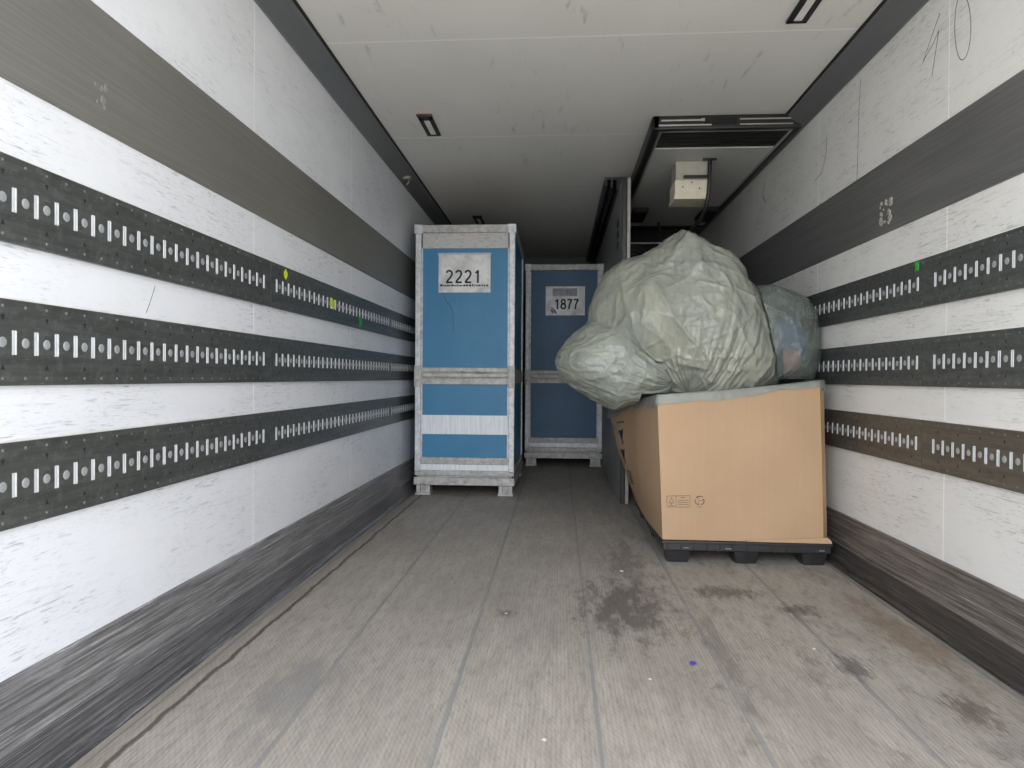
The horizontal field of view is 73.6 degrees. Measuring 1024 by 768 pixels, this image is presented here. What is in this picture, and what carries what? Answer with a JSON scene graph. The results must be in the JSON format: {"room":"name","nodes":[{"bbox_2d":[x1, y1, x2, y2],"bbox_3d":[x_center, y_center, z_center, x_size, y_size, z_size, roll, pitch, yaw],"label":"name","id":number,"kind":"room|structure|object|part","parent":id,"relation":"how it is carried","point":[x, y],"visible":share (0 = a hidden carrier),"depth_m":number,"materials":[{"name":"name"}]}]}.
{"room":"truck cargo interior","nodes":[
{"label":"truck cargo interior","id":0,"kind":"room"},
{"bbox_2d":[0,0,434,681],"bbox_3d":[-0.912,-0.364,4.670,0.081,2.440,8.300,0,1,4],"label":"wall","id":1,"kind":"structure","parent":0,"point":[64,578],"depth_m":2.21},
{"bbox_2d":[0,411,269,531],"bbox_3d":[-1.062,0.214,1.845,0.014,0.192,1.932,0,1,4],"label":"rail","id":2,"kind":"object","parent":1,"relation":"attached to","point":[47,476],"visible":1,"depth_m":1.82,"materials":[{"name":"metal"}]},
{"bbox_2d":[0,150,270,306],"bbox_3d":[-1.058,-0.405,1.839,0.014,0.192,1.932,0,1,4],"label":"rail","id":3,"kind":"object","parent":1,"relation":"attached to","point":[43,209],"visible":1,"depth_m":1.82,"materials":[{"name":"metal"}]},
{"bbox_2d":[0,295,270,385],"bbox_3d":[-1.060,-0.096,1.842,0.014,0.192,1.932,0,1,4],"label":"rail","id":4,"kind":"object","parent":1,"relation":"attached to","point":[42,343],"visible":1,"depth_m":1.82,"materials":[{"name":"metal"}]},
{"bbox_2d":[0,0,415,299],"bbox_3d":[-0.864,-0.840,4.662,0.012,0.314,8.300,0,1,4],"label":"board","id":5,"kind":"object","parent":1,"relation":"attached to","point":[73,56],"visible":0.98,"depth_m":2.05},
{"bbox_2d":[0,457,415,767],"bbox_3d":[-0.844,0.734,4.675,0.072,0.245,8.300,0,1,4],"label":"baseboard","id":6,"kind":"structure","parent":1,"relation":"attached to","point":[57,709],"depth_m":2.00,"materials":[{"name":"grey metal"}]},
{"bbox_2d":[268,397,389,456],"bbox_3d":[-0.928,0.196,3.807,0.014,0.192,1.990,0,1,4],"label":"rail","id":7,"kind":"object","parent":1,"relation":"attached to","point":[291,429],"visible":1,"depth_m":3.43,"materials":[{"name":"metal"}]},
{"bbox_2d":[269,260,389,335],"bbox_3d":[-0.924,-0.422,3.801,0.014,0.192,1.990,0,1,4],"label":"rail","id":8,"kind":"object","parent":1,"relation":"attached to","point":[293,291],"visible":1,"depth_m":3.42,"materials":[{"name":"metal"}]},
{"bbox_2d":[269,335,389,381],"bbox_3d":[-0.926,-0.113,3.804,0.014,0.192,1.990,0,1,4],"label":"rail","id":9,"kind":"object","parent":1,"relation":"attached to","point":[291,360],"visible":1,"depth_m":3.41,"materials":[{"name":"metal"}]},
{"bbox_2d":[254,0,451,224],"bbox_3d":[-0.809,-1.543,4.652,0.112,0.079,8.300,0,1,4],"label":"ceiling trim","id":10,"kind":"object","parent":1,"relation":"attached to","point":[288,17],"visible":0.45,"depth_m":3.53,"materials":[{"name":"grey metal"}]},
{"bbox_2d":[402,176,411,184],"bbox_3d":[-0.777,-1.504,5.072,0.062,0.065,0.060,0,1,4],"label":"bracket","id":11,"kind":"object","parent":10,"relation":"attached to","point":[405,178],"visible":1,"depth_m":5.07,"materials":[{"name":"grey metal"}]},
{"bbox_2d":[389,394,414,423],"bbox_3d":[-0.792,0.178,5.796,0.014,0.192,1.986,0,1,4],"label":"rail","id":12,"kind":"object","parent":1,"relation":"attached to","point":[402,408],"visible":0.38,"depth_m":5.18,"materials":[{"name":"metal"}]},
{"bbox_2d":[389,353,414,379],"bbox_3d":[-0.790,-0.131,5.793,0.014,0.192,1.986,0,1,4],"label":"rail","id":13,"kind":"object","parent":1,"relation":"attached to","point":[401,366],"visible":0.39,"depth_m":5.14,"materials":[{"name":"metal"}]},
{"bbox_2d":[390,309,414,342],"bbox_3d":[-0.788,-0.440,5.790,0.014,0.192,1.986,0,1,4],"label":"rail","id":14,"kind":"object","parent":1,"relation":"attached to","point":[402,326],"visible":0.43,"depth_m":5.15,"materials":[{"name":"metal"}]},
{"bbox_2d":[70,448,1023,767],"bbox_3d":[0.419,0.925,4.631,2.759,0.120,8.380,0,1,4],"label":"floor","id":15,"kind":"structure","parent":0,"point":[402,649],"depth_m":2.16,"materials":[{"name":"grey wood"}]},
{"bbox_2d":[414,224,523,495],"bbox_3d":[-0.322,-0.187,5.817,0.782,2.072,1.223,0,1,4],"label":"crate","id":16,"kind":"object","parent":15,"relation":"on","point":[468,367],"visible":1,"depth_m":5.24,"materials":[{"name":"metal"}]},
{"bbox_3d":[-0.723,-0.060,5.240,0.054,0.165,0.016,0,1,4],"label":"hinge plate","id":17,"kind":"part","parent":16,"relation":"part of","materials":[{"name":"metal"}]},
{"bbox_3d":[-0.715,-0.240,5.269,0.056,1.835,0.044,0,1,4],"label":"post","id":18,"kind":"part","parent":16,"relation":"part of","materials":[{"name":"metal"}]},
{"bbox_3d":[-0.367,0.639,5.249,0.678,0.046,0.024,0,1,4],"label":"skirt panel","id":19,"kind":"part","parent":16,"relation":"part of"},
{"bbox_2d":[440,284,487,285],"bbox_3d":[-0.367,-0.754,5.231,0.371,0.016,0.001,0,1,4],"label":"print","id":20,"kind":"object","parent":16,"relation":"attached to","point":[440,284],"depth_m":5.23,"materials":[{"name":"black paint"}]},
{"bbox_3d":[-0.367,0.590,5.245,0.698,0.054,0.040,0,1,4],"label":"rail","id":21,"kind":"part","parent":16,"relation":"part of","materials":[{"name":"metal"}]},
{"bbox_3d":[-0.362,-0.060,5.240,0.698,0.130,0.038,0,1,4],"label":"rail","id":22,"kind":"part","parent":16,"relation":"part of","materials":[{"name":"metal"}]},
{"bbox_3d":[-0.364,0.278,5.254,0.662,0.572,0.016,0,1,4],"label":"panel","id":23,"kind":"part","parent":16,"relation":"part of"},
{"bbox_3d":[-0.358,-0.578,5.246,0.662,0.925,0.016,0,1,4],"label":"panel","id":24,"kind":"part","parent":16,"relation":"part of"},
{"bbox_3d":[-0.355,-1.099,5.236,0.678,0.123,0.018,0,1,4],"label":"header panel","id":25,"kind":"part","parent":16,"relation":"part of","materials":[{"name":"white metal"}]},
{"bbox_3d":[-0.327,0.714,5.830,0.778,0.114,1.212,0,1,4],"label":"frame","id":26,"kind":"part","parent":16,"relation":"part of","materials":[{"name":"metal"}]},
{"bbox_3d":[-0.316,-1.190,5.813,0.774,0.062,1.208,0,1,4],"label":"frame","id":27,"kind":"part","parent":16,"relation":"part of","materials":[{"name":"metal"}]},
{"bbox_3d":[-0.007,-0.236,5.221,0.056,1.835,0.044,0,1,4],"label":"post","id":28,"kind":"part","parent":16,"relation":"part of","materials":[{"name":"metal"}]},
{"bbox_3d":[-0.005,-0.055,5.191,0.054,0.165,0.016,0,1,4],"label":"hinge plate","id":29,"kind":"part","parent":16,"relation":"part of","materials":[{"name":"metal"}]},
{"bbox_3d":[0.041,-0.252,5.797,0.016,1.808,1.112,0,1,4],"label":"panel","id":30,"kind":"part","parent":16,"relation":"part of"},
{"bbox_3d":[0.047,-0.063,5.798,0.022,0.110,1.112,0,1,4],"label":"rail","id":31,"kind":"part","parent":16,"relation":"part of","materials":[{"name":"metal"}]},
{"bbox_3d":[0.078,-0.246,6.374,0.044,1.835,0.044,0,1,4],"label":"post","id":32,"kind":"part","parent":16,"relation":"part of","materials":[{"name":"metal"}]},
{"bbox_2d":[524,264,603,466],"bbox_3d":[0.571,-0.198,7.602,0.806,2.072,1.223,0,1,4],"label":"crate","id":33,"kind":"object","parent":15,"relation":"on","point":[561,422],"visible":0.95,"depth_m":7.03,"materials":[{"name":"metal"}]},
{"bbox_3d":[0.158,-0.071,7.026,0.054,0.165,0.016,0,1,4],"label":"hinge plate","id":34,"kind":"part","parent":33,"relation":"part of","materials":[{"name":"metal"}]},
{"bbox_3d":[0.166,-0.252,7.055,0.056,1.835,0.044,0,1,4],"label":"post","id":35,"kind":"part","parent":33,"relation":"part of","materials":[{"name":"metal"}]},
{"bbox_3d":[0.530,-0.072,7.025,0.722,0.130,0.038,0,1,4],"label":"rail","id":36,"kind":"part","parent":33,"relation":"part of","materials":[{"name":"metal"}]},
{"bbox_3d":[0.565,0.703,7.616,0.802,0.114,1.212,0,1,4],"label":"frame","id":37,"kind":"part","parent":33,"relation":"part of","materials":[{"name":"metal"}]},
{"bbox_3d":[0.526,0.628,7.034,0.702,0.046,0.024,0,1,4],"label":"skirt panel","id":38,"kind":"part","parent":33,"relation":"part of","materials":[{"name":"metal"}]},
{"bbox_3d":[0.526,0.578,7.030,0.722,0.054,0.040,0,1,4],"label":"rail","id":39,"kind":"part","parent":33,"relation":"part of","materials":[{"name":"metal"}]},
{"bbox_3d":[0.529,0.267,7.039,0.686,0.572,0.016,0,1,4],"label":"panel","id":40,"kind":"part","parent":33,"relation":"part of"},
{"bbox_3d":[0.535,-0.646,7.030,0.686,1.038,0.016,0,1,4],"label":"panel","id":41,"kind":"part","parent":33,"relation":"part of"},
{"bbox_3d":[0.577,-1.201,7.598,0.798,0.062,1.208,0,1,4],"label":"frame","id":42,"kind":"part","parent":33,"relation":"part of","materials":[{"name":"metal"}]},
{"bbox_2d":[553,288,576,295],"bbox_3d":[0.542,-0.942,7.015,0.250,0.080,0.002,0,1,4],"label":"print","id":43,"kind":"object","parent":33,"relation":"attached to","point":[556,291],"depth_m":7.01},
{"bbox_3d":[0.898,-0.247,7.005,0.056,1.835,0.044,0,1,4],"label":"post","id":44,"kind":"part","parent":33,"relation":"part of","materials":[{"name":"metal"}]},
{"bbox_2d":[635,500,832,564],"bbox_3d":[1.183,0.822,3.932,0.817,0.110,1.218,0,1,4],"label":"pallet","id":45,"kind":"object","parent":15,"relation":"on","point":[743,552],"visible":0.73,"depth_m":3.34,"materials":[{"name":"black plastic"}]},
{"bbox_2d":[607,380,831,543],"bbox_3d":[1.099,0.367,3.945,1.015,0.793,1.234,0,1,4],"label":"cardboard box","id":46,"kind":"object","parent":45,"relation":"on","point":[740,464],"visible":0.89,"depth_m":3.35,"materials":[{"name":"beige cardboard"}]},
{"bbox_2d":[555,321,677,409],"bbox_3d":[0.576,-0.101,3.768,0.698,0.488,0.594,0,1,4],"label":"plastic bag","id":47,"kind":"object","parent":46,"relation":"on","point":[597,361],"visible":0.92,"depth_m":3.52,"materials":[{"name":"white plastic"}]},
{"bbox_2d":[620,449,633,484],"bbox_3d":[0.719,0.510,4.249,0.062,0.214,0.180,0,1,-2],"label":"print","id":48,"kind":"object","parent":46,"relation":"attached to","point":[625,454],"depth_m":4.24,"materials":[{"name":"black cardboard"}]},
{"bbox_2d":[587,229,778,392],"bbox_3d":[0.946,-0.333,3.823,1.083,1.002,0.919,0,1,4],"label":"plastic bag","id":49,"kind":"object","parent":46,"relation":"on","point":[688,302],"visible":0.73,"depth_m":3.45,"materials":[{"name":"white plastic"}]},
{"bbox_2d":[756,284,821,378],"bbox_3d":[1.483,-0.285,3.828,0.370,0.516,0.683,0,1,4],"label":"plastic bag","id":50,"kind":"object","parent":46,"relation":"on","point":[793,319],"visible":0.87,"depth_m":3.52,"materials":[{"name":"plastic"}]},
{"bbox_2d":[522,257,593,447],"bbox_3d":[0.710,-0.392,8.759,2.759,2.440,0.080,0,1,4],"label":"wall","id":51,"kind":"structure","parent":0,"point":[555,260],"depth_m":8.75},
{"bbox_2d":[296,0,882,257],"bbox_3d":[0.434,-1.615,4.607,2.759,0.080,8.380,0,1,4],"label":"ceiling","id":52,"kind":"structure","parent":0,"point":[532,104],"depth_m":3.48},
{"bbox_2d":[416,114,440,135],"bbox_3d":[-0.502,-1.570,4.154,0.094,0.012,0.342,0,1,4],"label":"recessed light","id":53,"kind":"object","parent":52,"relation":"in","point":[427,121],"visible":1,"depth_m":4.13,"materials":[{"name":"black plastic"}]},
{"bbox_2d":[424,121,435,134],"bbox_3d":[-0.500,-1.572,4.185,0.046,0.008,0.260,0,1,4],"label":"diffuser","id":54,"kind":"object","parent":53,"relation":"attached to","point":[429,126],"depth_m":4.18,"materials":[{"name":"white plastic"}]},
{"bbox_2d":[472,216,484,224],"bbox_3d":[-0.322,-1.592,6.652,0.094,0.012,0.342,0,1,4],"label":"recessed light","id":55,"kind":"object","parent":52,"relation":"in","point":[478,219],"visible":0.9,"depth_m":6.64,"materials":[{"name":"black plastic"}]},
{"bbox_2d":[586,177,626,263],"bbox_3d":[0.911,-1.546,6.950,0.170,0.095,3.480,0,1,4],"label":"track","id":56,"kind":"object","parent":52,"relation":"attached to","point":[611,185],"visible":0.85,"depth_m":6.18,"materials":[{"name":"black metal"}]},
{"bbox_2d":[630,227,696,256],"bbox_3d":[1.468,-1.343,7.347,0.860,0.499,0.917,0,1,4],"label":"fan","id":57,"kind":"object","parent":52,"relation":"attached to","point":[643,240],"visible":0.09,"depth_m":6.91,"materials":[{"name":"black metal"}]},
{"bbox_2d":[631,114,800,240],"bbox_3d":[1.331,-1.306,5.262,0.850,0.536,2.636,0,1,4],"label":"cooler","id":58,"kind":"object","parent":52,"relation":"attached to","point":[687,169],"visible":0.91,"depth_m":4.56,"materials":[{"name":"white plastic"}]},
{"bbox_3d":[1.351,-1.528,5.422,0.741,0.058,2.210,0,1,4],"label":"panel","id":59,"kind":"part","parent":58,"relation":"part of","materials":[{"name":"grey metal"}]},
{"bbox_2d":[705,117,736,123],"bbox_3d":[1.208,-1.526,3.957,0.180,0.035,0.020,0,1,4],"label":"grille","id":60,"kind":"object","parent":58,"relation":"attached to","point":[708,120],"depth_m":3.95,"materials":[{"name":"black metal"}]},
{"bbox_2d":[656,130,787,147],"bbox_3d":[1.265,-1.517,4.168,0.741,0.056,0.305,0,1,4],"label":"grille","id":61,"kind":"object","parent":58,"relation":"attached to","point":[727,138],"depth_m":4.17,"materials":[{"name":"black metal"}]},
{"bbox_2d":[786,0,821,23],"bbox_3d":[1.204,-1.546,2.760,0.094,0.012,0.342,0,1,4],"label":"recessed light","id":62,"kind":"object","parent":52,"relation":"in","point":[804,9],"visible":1,"depth_m":2.83,"materials":[{"name":"black plastic"}]},
{"bbox_2d":[794,0,814,20],"bbox_3d":[1.207,-1.548,2.791,0.046,0.008,0.260,0,1,4],"label":"diffuser","id":63,"kind":"object","parent":62,"relation":"attached to","point":[804,10],"depth_m":2.82,"materials":[{"name":"white plastic"}]},
{"bbox_2d":[595,177,630,503],"bbox_3d":[0.940,-0.325,6.799,0.068,2.342,3.800,0,1,4],"label":"wall","id":64,"kind":"structure","parent":0,"point":[615,246],"depth_m":5.36,"materials":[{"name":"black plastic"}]},
{"bbox_3d":[0.832,-0.308,4.920,0.026,2.342,0.035,0,1,4],"label":"post","id":65,"kind":"part","parent":64,"relation":"part of","materials":[{"name":"grey metal"}]},
{"bbox_2d":[698,0,1023,598],"bbox_3d":[1.760,-0.345,4.487,0.081,2.440,8.300,0,1,4],"label":"wall","id":66,"kind":"structure","parent":0,"point":[949,55],"depth_m":2.70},
{"bbox_2d":[690,0,928,234],"bbox_3d":[1.672,-1.526,4.483,0.112,0.079,8.300,0,1,4],"label":"ceiling trim","id":67,"kind":"object","parent":66,"relation":"attached to","point":[889,17],"visible":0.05,"depth_m":3.18,"materials":[{"name":"grey metal"}]},
{"bbox_2d":[779,337,924,386],"bbox_3d":[1.653,-0.096,3.628,0.014,0.192,1.990,0,1,4],"label":"rail","id":68,"kind":"object","parent":66,"relation":"attached to","point":[899,362],"visible":0.58,"depth_m":3.03,"materials":[{"name":"metal"}]},
{"bbox_2d":[805,257,925,326],"bbox_3d":[1.655,-0.402,3.625,0.014,0.192,1.990,0,1,4],"label":"rail","id":69,"kind":"object","parent":66,"relation":"attached to","point":[900,288],"visible":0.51,"depth_m":3.05,"materials":[{"name":"metal"}]},
{"bbox_2d":[824,407,924,467],"bbox_3d":[1.651,0.220,3.631,0.014,0.192,1.990,0,1,4],"label":"rail","id":70,"kind":"object","parent":66,"relation":"attached to","point":[895,438],"visible":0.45,"depth_m":3.01,"materials":[{"name":"metal"}]},
{"bbox_2d":[739,69,1023,285],"bbox_3d":[1.716,-0.822,4.486,0.014,0.314,8.300,0,1,4],"label":"board","id":71,"kind":"object","parent":66,"relation":"attached to","point":[980,147],"visible":0.99,"depth_m":2.71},
{"bbox_2d":[825,505,1023,696],"bbox_3d":[1.678,0.752,4.503,0.072,0.245,8.300,0,1,4],"label":"baseboard","id":72,"kind":"structure","parent":66,"relation":"attached to","point":[982,621],"depth_m":2.47,"materials":[{"name":"grey metal"}]},
{"bbox_2d":[922,419,1023,493],"bbox_3d":[1.516,0.238,1.665,0.014,0.192,1.939,0,1,4],"label":"rail","id":73,"kind":"object","parent":66,"relation":"attached to","point":[984,454],"visible":1,"depth_m":2.29,"materials":[{"name":"metal"}]},
{"bbox_2d":[923,325,1023,388],"bbox_3d":[1.518,-0.078,1.662,0.014,0.192,1.939,0,1,4],"label":"rail","id":74,"kind":"object","parent":66,"relation":"attached to","point":[989,358],"visible":1,"depth_m":2.29,"materials":[{"name":"metal"}]},
{"bbox_2d":[924,225,1023,306],"bbox_3d":[1.520,-0.384,1.659,0.014,0.192,1.939,0,1,4],"label":"rail","id":75,"kind":"object","parent":66,"relation":"attached to","point":[992,264],"visible":1,"depth_m":2.30,"materials":[{"name":"metal"}]}
]}

